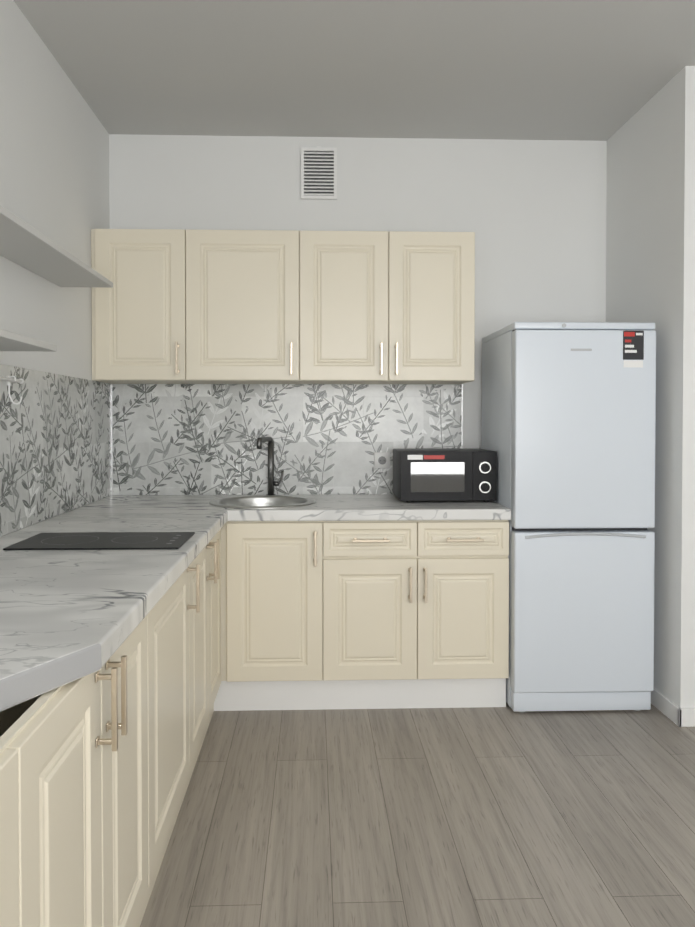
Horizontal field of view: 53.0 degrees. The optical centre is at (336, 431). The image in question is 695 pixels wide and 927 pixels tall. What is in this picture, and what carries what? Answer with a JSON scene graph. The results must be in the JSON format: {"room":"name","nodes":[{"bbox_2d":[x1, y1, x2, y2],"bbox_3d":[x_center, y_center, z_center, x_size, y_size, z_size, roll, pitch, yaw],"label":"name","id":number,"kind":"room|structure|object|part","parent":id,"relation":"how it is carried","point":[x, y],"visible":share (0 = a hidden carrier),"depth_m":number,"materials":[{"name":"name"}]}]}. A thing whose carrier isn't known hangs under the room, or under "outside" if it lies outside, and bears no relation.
{"room":"kitchen","nodes":[
{"label":"kitchen","id":0,"kind":"room"},
{"bbox_2d":[0,0,109,536],"bbox_3d":[-1.117,-0.105,0.883,0.120,2.700,5.290,0,1,-2],"label":"wall","id":1,"kind":"structure","parent":0,"point":[54,160],"depth_m":2.69,"materials":[{"name":"paint"}]},
{"bbox_2d":[0,329,56,351],"bbox_3d":[-0.961,-0.249,1.211,0.212,0.020,2.000,0,1,-2],"label":"shelf","id":2,"kind":"object","parent":1,"relation":"attached to","point":[10,341],"visible":1,"depth_m":2.03,"materials":[{"name":"white wood"}]},
{"bbox_2d":[0,205,112,287],"bbox_3d":[-0.971,-0.576,1.520,0.212,0.020,2.628,0,1,-2],"label":"shelf","id":3,"kind":"object","parent":1,"relation":"attached to","point":[23,244],"visible":1,"depth_m":2.31,"materials":[{"name":"white wood"}]},
{"bbox_2d":[0,364,115,535],"bbox_3d":[-1.080,0.068,1.772,0.010,0.563,3.518,0,1,-2],"label":"backsplash","id":4,"kind":"structure","parent":1,"relation":"attached to","point":[68,443],"depth_m":2.73,"materials":[{"name":"grey tile"}]},
{"bbox_2d":[0,376,23,404],"bbox_3d":[-1.050,-0.131,1.884,0.066,0.097,0.948,0,1,-2],"label":"hook rail","id":5,"kind":"object","parent":4,"relation":"attached to","point":[9,380],"visible":1,"depth_m":2.28,"materials":[{"name":"white plastic"}]},
{"bbox_2d":[14,0,694,140],"bbox_3d":[1.003,-1.517,0.990,4.367,0.120,5.410,0,1,-2],"label":"ceiling","id":6,"kind":"structure","parent":0,"point":[593,70],"depth_m":2.81,"materials":[{"name":"paint"}]},
{"bbox_2d":[109,134,606,495],"bbox_3d":[0.917,-0.150,3.655,4.367,2.700,0.120,0,1,-2],"label":"wall","id":7,"kind":"structure","parent":0,"point":[531,214],"depth_m":3.56,"materials":[{"name":"paint"}]},
{"bbox_2d":[91,229,186,383],"bbox_3d":[-0.919,-0.589,3.367,0.435,0.697,0.318,0,1,-2],"label":"upper cabinet","id":8,"kind":"object","parent":7,"relation":"attached to","point":[178,306],"depth_m":3.21,"materials":[{"name":"beige paint"}]},
{"bbox_3d":[-0.904,-0.586,3.218,0.412,0.693,0.018,0,1,-2],"label":"door","id":9,"kind":"part","parent":8,"relation":"part of","materials":[{"name":"beige paint"}]},
{"bbox_3d":[-0.731,-0.337,3.199,0.016,0.150,0.038,0,1,-2],"label":"handle","id":10,"kind":"part","parent":8,"relation":"part of","materials":[{"name":"silver metal"}]},
{"bbox_2d":[187,230,302,383],"bbox_3d":[-0.439,-0.589,3.383,0.525,0.697,0.318,0,1,-2],"label":"upper cabinet","id":11,"kind":"object","parent":7,"relation":"attached to","point":[245,287],"depth_m":3.23,"materials":[{"name":"beige paint"}]},
{"bbox_3d":[-0.434,-0.587,3.233,0.521,0.693,0.018,0,1,-2],"label":"door","id":12,"kind":"part","parent":11,"relation":"part of","materials":[{"name":"beige paint"}]},
{"bbox_3d":[-0.206,-0.338,3.216,0.016,0.150,0.038,0,1,-2],"label":"handle","id":13,"kind":"part","parent":11,"relation":"part of","materials":[{"name":"silver metal"}]},
{"bbox_2d":[116,384,462,494],"bbox_3d":[-0.231,0.039,3.555,1.762,0.563,0.008,0,1,-2],"label":"backsplash","id":14,"kind":"structure","parent":7,"relation":"attached to","point":[172,439],"depth_m":3.55,"materials":[{"name":"grey tile"}]},
{"bbox_2d":[374,452,389,467],"bbox_3d":[0.235,0.147,3.566,0.082,0.082,0.010,0,1,-2],"label":"electrical outlet","id":15,"kind":"object","parent":14,"relation":"attached to","point":[381,459],"visible":1,"depth_m":3.56,"materials":[{"name":"white plastic"}]},
{"bbox_2d":[301,146,336,198],"bbox_3d":[-0.088,-1.316,3.536,0.183,0.268,0.014,0,1,-2],"label":"air vent","id":16,"kind":"object","parent":7,"relation":"in","point":[318,172],"visible":1,"depth_m":3.53,"materials":[{"name":"white plastic"}]},
{"bbox_2d":[303,231,474,383],"bbox_3d":[0.234,-0.590,3.405,0.822,0.697,0.318,0,1,-2],"label":"upper cabinet","id":17,"kind":"object","parent":7,"relation":"attached to","point":[380,307],"depth_m":3.25,"materials":[{"name":"beige paint"}]},
{"bbox_3d":[0.036,-0.587,3.248,0.412,0.693,0.018,0,1,-2],"label":"door","id":18,"kind":"part","parent":17,"relation":"part of","materials":[{"name":"beige paint"}]},
{"bbox_3d":[0.209,-0.338,3.230,0.016,0.150,0.038,0,1,-2],"label":"handle","id":19,"kind":"part","parent":17,"relation":"part of","materials":[{"name":"silver metal"}]},
{"bbox_3d":[0.281,-0.338,3.232,0.016,0.150,0.038,0,1,-2],"label":"handle","id":20,"kind":"part","parent":17,"relation":"part of","materials":[{"name":"silver metal"}]},
{"bbox_3d":[0.447,-0.587,3.262,0.402,0.693,0.018,0,1,-2],"label":"door","id":21,"kind":"part","parent":17,"relation":"part of","materials":[{"name":"beige paint"}]},
{"bbox_2d":[140,702,694,926],"bbox_3d":[1.003,1.302,1.035,4.367,0.120,5.410,0,1,-2],"label":"floor","id":22,"kind":"structure","parent":0,"point":[507,816],"depth_m":2.18,"materials":[{"name":"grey wood"}]},
{"bbox_2d":[0,728,35,926],"bbox_3d":[-0.733,0.833,0.745,0.633,0.828,0.360,0,1,-2],"label":"base cabinet","id":23,"kind":"object","parent":22,"relation":"on","point":[17,745],"depth_m":0.93,"materials":[{"name":"beige paint"}]},
{"bbox_3d":[-0.426,0.764,0.754,0.018,0.678,0.356,0,1,-2],"label":"door","id":24,"kind":"part","parent":23,"relation":"part of","materials":[{"name":"beige paint"}]},
{"bbox_2d":[0,605,155,926],"bbox_3d":[-0.751,0.824,1.285,0.633,0.828,0.720,0,1,-2],"label":"base cabinet","id":25,"kind":"object","parent":22,"relation":"on","point":[96,769],"depth_m":1.27,"materials":[{"name":"beige paint"}]},
{"bbox_3d":[-0.438,0.758,1.114,0.018,0.678,0.356,0,1,-2],"label":"door","id":26,"kind":"part","parent":25,"relation":"part of","materials":[{"name":"beige paint"}]},
{"bbox_3d":[-0.414,0.502,1.259,0.038,0.150,0.016,0,1,-2],"label":"handle","id":27,"kind":"part","parent":25,"relation":"part of","materials":[{"name":"silver metal"}]},
{"bbox_3d":[-0.416,0.501,1.323,0.038,0.150,0.016,0,1,-2],"label":"handle","id":28,"kind":"part","parent":25,"relation":"part of","materials":[{"name":"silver metal"}]},
{"bbox_3d":[-0.450,0.752,1.474,0.018,0.678,0.356,0,1,-2],"label":"door","id":29,"kind":"part","parent":25,"relation":"part of","materials":[{"name":"beige paint"}]},
{"bbox_2d":[156,558,195,877],"bbox_3d":[-0.772,0.814,1.920,0.633,0.828,0.550,0,1,-2],"label":"base cabinet","id":30,"kind":"object","parent":22,"relation":"on","point":[176,610],"depth_m":1.98,"materials":[{"name":"beige paint"}]},
{"bbox_2d":[0,495,239,711],"bbox_3d":[-0.754,0.367,2.237,0.690,0.048,2.618,0,1,-2],"label":"countertop","id":31,"kind":"structure","parent":30,"relation":"on","point":[67,616],"depth_m":1.61,"materials":[{"name":"stone"}]},
{"bbox_2d":[3,532,194,549],"bbox_3d":[-0.723,0.341,2.183,0.508,0.005,0.288,0,1,-2],"label":"cooktop","id":32,"kind":"object","parent":31,"relation":"in","point":[106,540],"visible":1,"depth_m":2.15,"materials":[{"name":"black glass"}]},
{"bbox_2d":[209,495,315,508],"bbox_3d":[-0.341,0.406,3.238,0.492,0.172,0.492,0,1,-2],"label":"sink","id":33,"kind":"object","parent":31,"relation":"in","point":[263,501],"visible":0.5,"depth_m":3.39,"materials":[{"name":"silver metal"}]},
{"bbox_3d":[-0.464,0.745,1.929,0.018,0.678,0.546,0,1,-2],"label":"door","id":34,"kind":"part","parent":30,"relation":"part of","materials":[{"name":"beige paint"}]},
{"bbox_3d":[-0.444,0.487,2.168,0.038,0.150,0.016,0,1,-2],"label":"handle","id":35,"kind":"part","parent":30,"relation":"part of","materials":[{"name":"silver metal"}]},
{"bbox_2d":[196,526,223,760],"bbox_3d":[-0.793,0.804,2.571,0.633,0.828,0.753,0,1,-2],"label":"base cabinet","id":36,"kind":"object","parent":22,"relation":"on","point":[210,561],"depth_m":2.62,"materials":[{"name":"beige paint"}]},
{"bbox_3d":[-0.480,0.738,2.398,0.018,0.678,0.386,0,1,-2],"label":"door","id":37,"kind":"part","parent":36,"relation":"part of","materials":[{"name":"beige paint"}]},
{"bbox_3d":[-0.457,0.481,2.558,0.038,0.150,0.016,0,1,-2],"label":"handle","id":38,"kind":"part","parent":36,"relation":"part of","materials":[{"name":"silver metal"}]},
{"bbox_3d":[-0.459,0.480,2.622,0.038,0.150,0.016,0,1,-2],"label":"handle","id":39,"kind":"part","parent":36,"relation":"part of","materials":[{"name":"silver metal"}]},
{"bbox_3d":[-0.492,0.732,2.775,0.018,0.678,0.361,0,1,-2],"label":"door","id":40,"kind":"part","parent":36,"relation":"part of","materials":[{"name":"beige paint"}]},
{"bbox_2d":[224,520,508,710],"bbox_3d":[0.110,0.792,3.284,1.255,0.828,0.596,0,1,-2],"label":"base cabinet","id":41,"kind":"object","parent":22,"relation":"on","point":[319,615],"depth_m":2.99,"materials":[{"name":"beige paint"}]},
{"bbox_3d":[-0.264,0.728,2.982,0.408,0.678,0.018,0,1,-2],"label":"door","id":42,"kind":"part","parent":41,"relation":"part of","materials":[{"name":"beige paint"}]},
{"bbox_3d":[-0.088,0.495,2.955,0.016,0.150,0.038,0,1,-2],"label":"handle","id":43,"kind":"part","parent":41,"relation":"part of","materials":[{"name":"silver metal"}]},
{"bbox_3d":[0.145,0.462,2.990,0.402,0.145,0.018,0,1,-2],"label":"drawer","id":44,"kind":"part","parent":41,"relation":"part of","materials":[{"name":"beige paint"}]},
{"bbox_3d":[0.145,0.806,2.996,0.402,0.521,0.018,0,1,-2],"label":"door","id":45,"kind":"part","parent":41,"relation":"part of","materials":[{"name":"beige paint"}]},
{"bbox_3d":[0.146,0.462,2.962,0.160,0.016,0.038,0,1,-2],"label":"handle","id":46,"kind":"part","parent":41,"relation":"part of","materials":[{"name":"silver metal"}]},
{"bbox_2d":[232,494,510,520],"bbox_3d":[0.135,0.351,3.267,1.214,0.048,0.619,0,1,-2],"label":"countertop","id":47,"kind":"structure","parent":41,"relation":"on","point":[365,507],"depth_m":2.98,"materials":[{"name":"stone"}]},
{"bbox_2d":[257,437,283,494],"bbox_3d":[-0.324,0.174,3.433,0.123,0.298,0.211,0,1,-2],"label":"faucet","id":48,"kind":"object","parent":47,"relation":"on","point":[272,483],"visible":0.96,"depth_m":3.50,"materials":[{"name":"black metal"}]},
{"bbox_2d":[393,448,496,501],"bbox_3d":[0.512,0.206,3.345,0.442,0.237,0.356,0,1,-2],"label":"microwave","id":49,"kind":"object","parent":47,"relation":"on","point":[443,474],"visible":1,"depth_m":3.19,"materials":[{"name":"black plastic"},{"name":"glass"},{"name":"white plastic"}]},
{"bbox_3d":[0.317,0.651,2.971,0.016,0.150,0.038,0,1,-2],"label":"handle","id":50,"kind":"part","parent":41,"relation":"part of","materials":[{"name":"silver metal"}]},
{"bbox_3d":[0.381,0.651,2.973,0.016,0.150,0.038,0,1,-2],"label":"handle","id":51,"kind":"part","parent":41,"relation":"part of","materials":[{"name":"silver metal"}]},
{"bbox_3d":[0.548,0.461,3.004,0.395,0.145,0.018,0,1,-2],"label":"drawer","id":52,"kind":"part","parent":41,"relation":"part of","materials":[{"name":"beige paint"}]},
{"bbox_3d":[0.548,0.806,3.009,0.395,0.521,0.018,0,1,-2],"label":"door","id":53,"kind":"part","parent":41,"relation":"part of","materials":[{"name":"beige paint"}]},
{"bbox_3d":[0.548,0.462,2.975,0.160,0.016,0.038,0,1,-2],"label":"handle","id":54,"kind":"part","parent":41,"relation":"part of","materials":[{"name":"silver metal"}]},
{"bbox_2d":[482,322,655,711],"bbox_3d":[1.049,0.368,3.248,0.607,1.677,0.598,0,1,-2],"label":"fridge","id":55,"kind":"object","parent":22,"relation":"on","point":[568,420],"visible":0.96,"depth_m":2.96,"materials":[{"name":"white metal"}]},
{"bbox_3d":[1.057,0.770,2.991,0.605,0.686,0.070,0,1,-2],"label":"door","id":56,"kind":"part","parent":55,"relation":"part of","materials":[{"name":"white metal"}]},
{"bbox_3d":[1.057,-0.010,2.983,0.605,0.843,0.062,0,1,-2],"label":"door","id":57,"kind":"part","parent":55,"relation":"part of","materials":[{"name":"white metal"}]},
{"bbox_2d":[606,66,694,707],"bbox_3d":[2.200,-0.143,3.257,1.588,2.700,0.760,0,1,-2],"label":"wall pier","id":58,"kind":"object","parent":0,"point":[650,237],"visible":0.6,"depth_m":2.98,"materials":[{"name":"paint"}]},
{"bbox_2d":[650,688,694,726],"bbox_3d":[2.194,1.169,3.271,1.600,0.075,0.772,0,1,-2],"label":"baseboard","id":59,"kind":"structure","parent":58,"relation":"attached to","point":[673,712],"depth_m":2.90,"materials":[{"name":"white wood"}]}
]}

